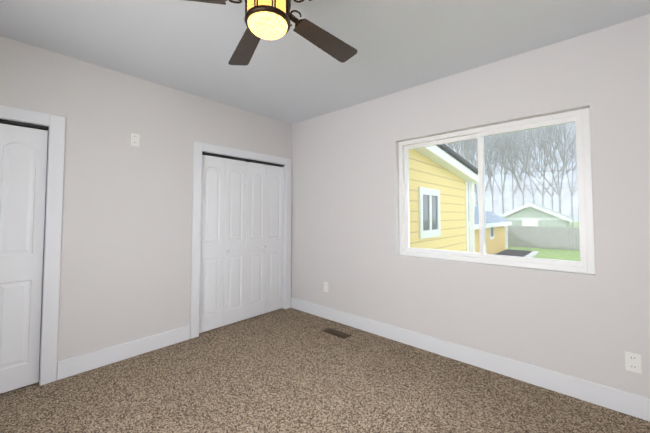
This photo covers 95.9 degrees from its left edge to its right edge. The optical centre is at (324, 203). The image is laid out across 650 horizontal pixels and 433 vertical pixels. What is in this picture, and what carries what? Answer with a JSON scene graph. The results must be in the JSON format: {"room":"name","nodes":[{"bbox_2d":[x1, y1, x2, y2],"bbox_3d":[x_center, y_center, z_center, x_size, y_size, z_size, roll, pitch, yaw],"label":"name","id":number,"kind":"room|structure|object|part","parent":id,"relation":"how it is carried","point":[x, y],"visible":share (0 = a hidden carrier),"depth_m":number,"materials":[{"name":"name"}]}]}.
{"room":"bedroom","nodes":[
{"label":"bedroom","id":0,"kind":"room"},
{"bbox_2d":[0,36,291,379],"bbox_3d":[-1.835,0.108,2.757,0.120,2.600,3.930,-2,-3,42],"label":"wall","id":1,"kind":"structure","parent":0,"point":[126,252],"depth_m":2.66,"materials":[{"name":"white paint"}]},
{"bbox_2d":[0,123,47,393],"bbox_3d":[-2.316,0.396,2.196,0.034,1.955,0.296,-2,-3,42],"label":"bifold door","id":2,"kind":"structure","parent":1,"relation":"in","point":[23,158],"depth_m":2.21,"materials":[{"name":"white wood"}]},
{"bbox_2d":[0,119,48,130],"bbox_3d":[-2.615,-0.605,1.902,0.073,0.037,1.196,-2,-3,42],"label":"closet track","id":3,"kind":"object","parent":1,"relation":"attached to","point":[15,123],"visible":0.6,"depth_m":2.23,"materials":[{"name":"black metal"}]},
{"bbox_2d":[0,105,64,385],"bbox_3d":[-2.623,0.372,1.871,0.120,2.001,1.205,-2,-3,42],"label":"door frame","id":4,"kind":"structure","parent":1,"relation":"attached to","point":[44,240],"depth_m":2.29,"materials":[{"name":"white wood"}]},
{"bbox_2d":[57,325,189,379],"bbox_3d":[-1.761,1.336,2.689,0.016,0.140,1.032,-2,-3,42],"label":"baseboard","id":5,"kind":"structure","parent":1,"relation":"attached to","point":[69,367],"depth_m":2.60,"materials":[{"name":"white wood"}]},
{"bbox_2d":[130,133,139,146],"bbox_3d":[-1.781,-0.593,2.750,0.008,0.118,0.072,-2,-3,42],"label":"outlet","id":6,"kind":"object","parent":1,"relation":"attached to","point":[134,139],"visible":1,"depth_m":2.75,"materials":[{"name":"white plastic"}]},
{"bbox_2d":[199,155,224,332],"bbox_3d":[-1.292,0.441,3.332,0.034,1.955,0.296,-2,-3,42],"label":"bifold door","id":7,"kind":"structure","parent":1,"relation":"in","point":[212,245],"depth_m":3.32,"materials":[{"name":"white wood"}]},
{"bbox_2d":[223,158,246,325],"bbox_3d":[-1.092,0.450,3.554,0.034,1.955,0.296,-2,-3,42],"label":"bifold door","id":8,"kind":"structure","parent":1,"relation":"in","point":[234,287],"depth_m":3.54,"materials":[{"name":"white wood"}]},
{"bbox_2d":[190,141,290,338],"bbox_3d":[-1.000,0.444,3.672,0.120,2.001,1.205,-2,-3,42],"label":"door frame","id":9,"kind":"structure","parent":1,"relation":"attached to","point":[283,226],"depth_m":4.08,"materials":[{"name":"white wood"}]},
{"bbox_2d":[202,152,283,166],"bbox_3d":[-0.992,-0.534,3.703,0.073,0.037,1.196,-2,-3,42],"label":"closet track","id":10,"kind":"object","parent":1,"relation":"attached to","point":[235,158],"visible":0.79,"depth_m":3.62,"materials":[{"name":"black metal"}]},
{"bbox_2d":[245,162,265,318],"bbox_3d":[-0.892,0.459,3.775,0.034,1.955,0.296,-2,-3,42],"label":"bifold door","id":11,"kind":"structure","parent":1,"relation":"in","point":[255,244],"depth_m":3.76,"materials":[{"name":"white wood"}]},
{"bbox_2d":[265,165,283,312],"bbox_3d":[-0.692,0.468,3.997,0.034,1.955,0.296,-2,-3,42],"label":"bifold door","id":12,"kind":"structure","parent":1,"relation":"in","point":[274,232],"depth_m":3.98,"materials":[{"name":"white wood"}]},
{"bbox_2d":[0,308,649,432],"bbox_3d":[-1.010,1.408,1.222,4.690,0.120,5.330,-2,-3,42],"label":"floor","id":13,"kind":"structure","parent":0,"point":[288,370],"depth_m":2.12,"materials":[{"name":"carpet"}]},
{"bbox_2d":[322,328,350,338],"bbox_3d":[0.124,1.423,3.223,0.320,0.008,0.120,-2,-3,42],"label":"floor air vent","id":14,"kind":"object","parent":13,"relation":"on","point":[340,334],"visible":1,"depth_m":3.20,"materials":[{"name":"brown metal"}]},
{"bbox_2d":[0,0,649,123],"bbox_3d":[-1.010,-1.310,1.330,4.690,0.120,5.330,-2,-3,42],"label":"ceiling","id":15,"kind":"structure","parent":0,"point":[291,76],"depth_m":2.18,"materials":[{"name":"white paint"}]},
{"bbox_2d":[186,0,356,65],"bbox_3d":[-0.250,-1.038,1.489,1.293,0.412,1.239,-2,-3,42],"label":"ceiling fan","id":16,"kind":"object","parent":15,"relation":"hanging from","point":[267,19],"visible":1,"depth_m":1.57,"materials":[{"name":"brown wood"}]},
{"bbox_3d":[-0.710,-0.986,1.371,0.460,0.008,0.140,0,10,-11],"label":"blade","id":17,"kind":"part","parent":16,"relation":"part of","materials":[{"name":"brown wood"}]},
{"bbox_3d":[-0.494,-0.968,1.834,0.140,0.008,0.460,-12,4,-29],"label":"blade","id":18,"kind":"part","parent":16,"relation":"part of","materials":[{"name":"brown wood"}]},
{"bbox_3d":[-0.283,-0.858,1.449,0.194,0.050,0.194,-2,-3,42],"label":"lamp shade","id":19,"kind":"part","parent":16,"relation":"part of","materials":[{"name":"yellow glass"}]},
{"bbox_3d":[0.014,-0.970,1.772,0.140,0.008,0.460,-18,-14,41],"label":"blade","id":20,"kind":"part","parent":16,"relation":"part of","materials":[{"name":"brown wood"}]},
{"bbox_2d":[291,14,649,397],"bbox_3d":[0.723,0.125,3.199,4.690,2.600,0.150,-2,-3,42],"label":"wall","id":21,"kind":"structure","parent":0,"point":[345,240],"depth_m":2.43,"materials":[{"name":"white paint"}]},
{"bbox_2d":[324,282,327,291],"bbox_3d":[0.012,1.056,3.696,0.072,0.118,0.008,-2,-3,42],"label":"outlet","id":22,"kind":"object","parent":21,"relation":"attached to","point":[325,286],"visible":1,"depth_m":3.69,"materials":[{"name":"white plastic"}]},
{"bbox_2d":[291,297,649,420],"bbox_3d":[0.900,1.343,2.877,3.720,0.140,0.019,-2,-3,42],"label":"baseboard","id":23,"kind":"structure","parent":21,"relation":"attached to","point":[628,403],"depth_m":2.38,"materials":[{"name":"white wood"}]},
{"bbox_2d":[399,108,594,273],"bbox_3d":[1.385,-0.073,2.651,1.526,1.204,0.080,-2,-3,42],"label":"window","id":24,"kind":"structure","parent":21,"relation":"in","point":[585,114],"depth_m":2.47,"materials":[{"name":"white plastic"}]},
{"bbox_3d":[1.147,-0.063,2.888,0.695,1.044,0.006,-2,-3,42],"label":"glass","id":25,"kind":"part","parent":24,"relation":"part of","materials":[{"name":"clear glass"}]},
{"bbox_3d":[1.147,-0.063,2.888,0.771,1.120,0.030,-2,-3,42],"label":"window sash","id":26,"kind":"part","parent":24,"relation":"part of","materials":[{"name":"white plastic"}]},
{"bbox_3d":[1.645,-0.083,2.394,0.635,1.044,0.006,-2,-3,42],"label":"glass","id":27,"kind":"part","parent":24,"relation":"part of","materials":[{"name":"clear glass"}]},
{"bbox_3d":[1.645,-0.083,2.394,0.711,1.120,0.030,-2,-3,42],"label":"window sash","id":28,"kind":"part","parent":24,"relation":"part of","materials":[{"name":"white plastic"}]},
{"bbox_2d":[625,351,641,373],"bbox_3d":[2.001,1.035,1.904,0.072,0.118,0.008,-2,-3,42],"label":"outlet","id":29,"kind":"object","parent":21,"relation":"attached to","point":[632,362],"visible":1,"depth_m":1.90,"materials":[{"name":"white plastic"}]},
{"label":"outside","id":30,"kind":"structure","parent":0,"visible":0},
{"bbox_2d":[508,222,579,260],"bbox_3d":[38.408,4.125,47.238,120.000,0.300,115.918,-2,-3,42],"label":"grass","id":31,"kind":"structure","parent":30,"point":[561,254],"depth_m":16.34,"materials":[{"name":"green plant"}]},
{"bbox_2d":[409,144,477,251],"bbox_3d":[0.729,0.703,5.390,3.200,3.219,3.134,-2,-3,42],"label":"house","id":32,"kind":"structure","parent":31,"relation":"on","point":[446,228],"depth_m":4.38,"materials":[{"name":"yellow wood"}]},
{"bbox_2d":[447,136,514,205],"bbox_3d":[14.880,-5.031,34.266,12.254,16.968,13.537,-2,-3,42],"label":"tree","id":33,"kind":"object","parent":31,"relation":"on","point":[475,187],"depth_m":32.73,"materials":[{"name":"grey plant"}]},
{"bbox_2d":[448,132,520,168],"bbox_3d":[18.613,-5.345,40.382,15.156,18.082,16.054,-2,-3,42],"label":"tree","id":34,"kind":"object","parent":31,"relation":"on","point":[485,150],"depth_m":40.17,"materials":[{"name":"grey plant"}]},
{"bbox_2d":[468,202,511,253],"bbox_3d":[6.598,1.187,16.647,5.600,3.145,7.600,-2,-3,42],"label":"garage","id":35,"kind":"structure","parent":31,"relation":"on","point":[492,245],"depth_m":15.51,"materials":[{"name":"yellow"}]},
{"bbox_2d":[459,136,520,191],"bbox_3d":[32.640,-6.648,58.064,14.411,22.088,14.072,-2,-3,42],"label":"tree","id":36,"kind":"object","parent":31,"relation":"on","point":[491,162],"depth_m":58.37,"materials":[{"name":"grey plant"}]},
{"bbox_2d":[460,131,527,212],"bbox_3d":[26.561,-6.451,47.391,13.328,20.849,15.579,-2,-3,42],"label":"tree","id":37,"kind":"object","parent":31,"relation":"on","point":[487,167],"depth_m":47.97,"materials":[{"name":"grey plant"}]},
{"bbox_2d":[452,130,541,214],"bbox_3d":[21.321,-5.083,39.491,13.281,17.488,14.878,-2,-3,42],"label":"tree","id":38,"kind":"object","parent":31,"relation":"on","point":[504,161],"depth_m":37.67,"materials":[{"name":"grey plant"}]},
{"bbox_2d":[471,129,532,205],"bbox_3d":[26.421,-5.905,44.064,11.969,19.493,15.046,-2,-3,42],"label":"tree","id":39,"kind":"object","parent":31,"relation":"on","point":[512,171],"depth_m":43.80,"materials":[{"name":"grey plant"}]},
{"bbox_2d":[447,127,576,216],"bbox_3d":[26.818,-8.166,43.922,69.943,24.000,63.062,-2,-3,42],"label":"tree","id":40,"kind":"object","parent":31,"relation":"on","point":[467,142],"depth_m":23.07,"materials":[{"name":"grey plant"}]},
{"bbox_2d":[495,249,538,257],"bbox_3d":[9.112,2.624,14.336,1.510,0.090,6.784,-2,-3,42],"label":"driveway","id":41,"kind":"structure","parent":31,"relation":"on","point":[532,254],"depth_m":15.46,"materials":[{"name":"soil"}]},
{"bbox_2d":[474,123,572,203],"bbox_3d":[39.686,-6.144,59.335,20.852,21.183,20.556,-2,-3,42],"label":"tree","id":42,"kind":"object","parent":31,"relation":"on","point":[528,164],"depth_m":58.07,"materials":[{"name":"grey plant"}]},
{"bbox_2d":[471,122,575,212],"bbox_3d":[20.371,-4.800,28.156,12.029,16.022,11.717,-2,-3,42],"label":"tree","id":43,"kind":"object","parent":31,"relation":"on","point":[559,187],"depth_m":28.36,"materials":[{"name":"grey plant"}]},
{"bbox_2d":[500,126,552,209],"bbox_3d":[36.650,-5.739,52.032,11.933,19.792,13.552,-2,-3,42],"label":"tree","id":44,"kind":"object","parent":31,"relation":"on","point":[529,157],"depth_m":52.80,"materials":[{"name":"grey plant"}]},
{"bbox_2d":[485,123,576,205],"bbox_3d":[26.495,-4.818,37.066,16.033,16.765,13.288,-2,-3,42],"label":"tree","id":45,"kind":"object","parent":31,"relation":"on","point":[544,169],"depth_m":36.05,"materials":[{"name":"grey plant"}]},
{"bbox_2d":[501,203,574,242],"bbox_3d":[18.423,1.607,25.633,5.081,3.020,7.120,-2,-3,42],"label":"garage","id":46,"kind":"structure","parent":31,"relation":"on","point":[539,220],"depth_m":23.02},
{"bbox_2d":[501,128,575,209],"bbox_3d":[38.108,-5.803,51.568,18.468,19.885,17.291,-2,-3,42],"label":"tree","id":47,"kind":"object","parent":31,"relation":"on","point":[552,162],"depth_m":49.52,"materials":[{"name":"grey plant"}]},
{"bbox_2d":[508,226,579,250],"bbox_3d":[18.161,1.979,14.347,16.000,1.380,0.060,-2,-3,42],"label":"fence","id":48,"kind":"object","parent":31,"relation":"on","point":[573,234],"depth_m":18.30,"materials":[{"name":"grey wood"}]},
{"bbox_2d":[535,122,576,226],"bbox_3d":[41.077,-5.837,47.143,13.662,19.601,11.931,-2,-3,42],"label":"tree","id":49,"kind":"object","parent":31,"relation":"on","point":[571,191],"depth_m":47.61,"materials":[{"name":"grey plant"}]},
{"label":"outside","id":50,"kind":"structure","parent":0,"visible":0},
{"bbox_2d":[485,169,577,190],"bbox_3d":[10.975,-1.259,15.912,7.728,1.230,0.016,0,-2,3],"label":"wires","id":51,"kind":"object","parent":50,"point":[527,185],"depth_m":15.90,"materials":[{"name":"black"}]}
]}

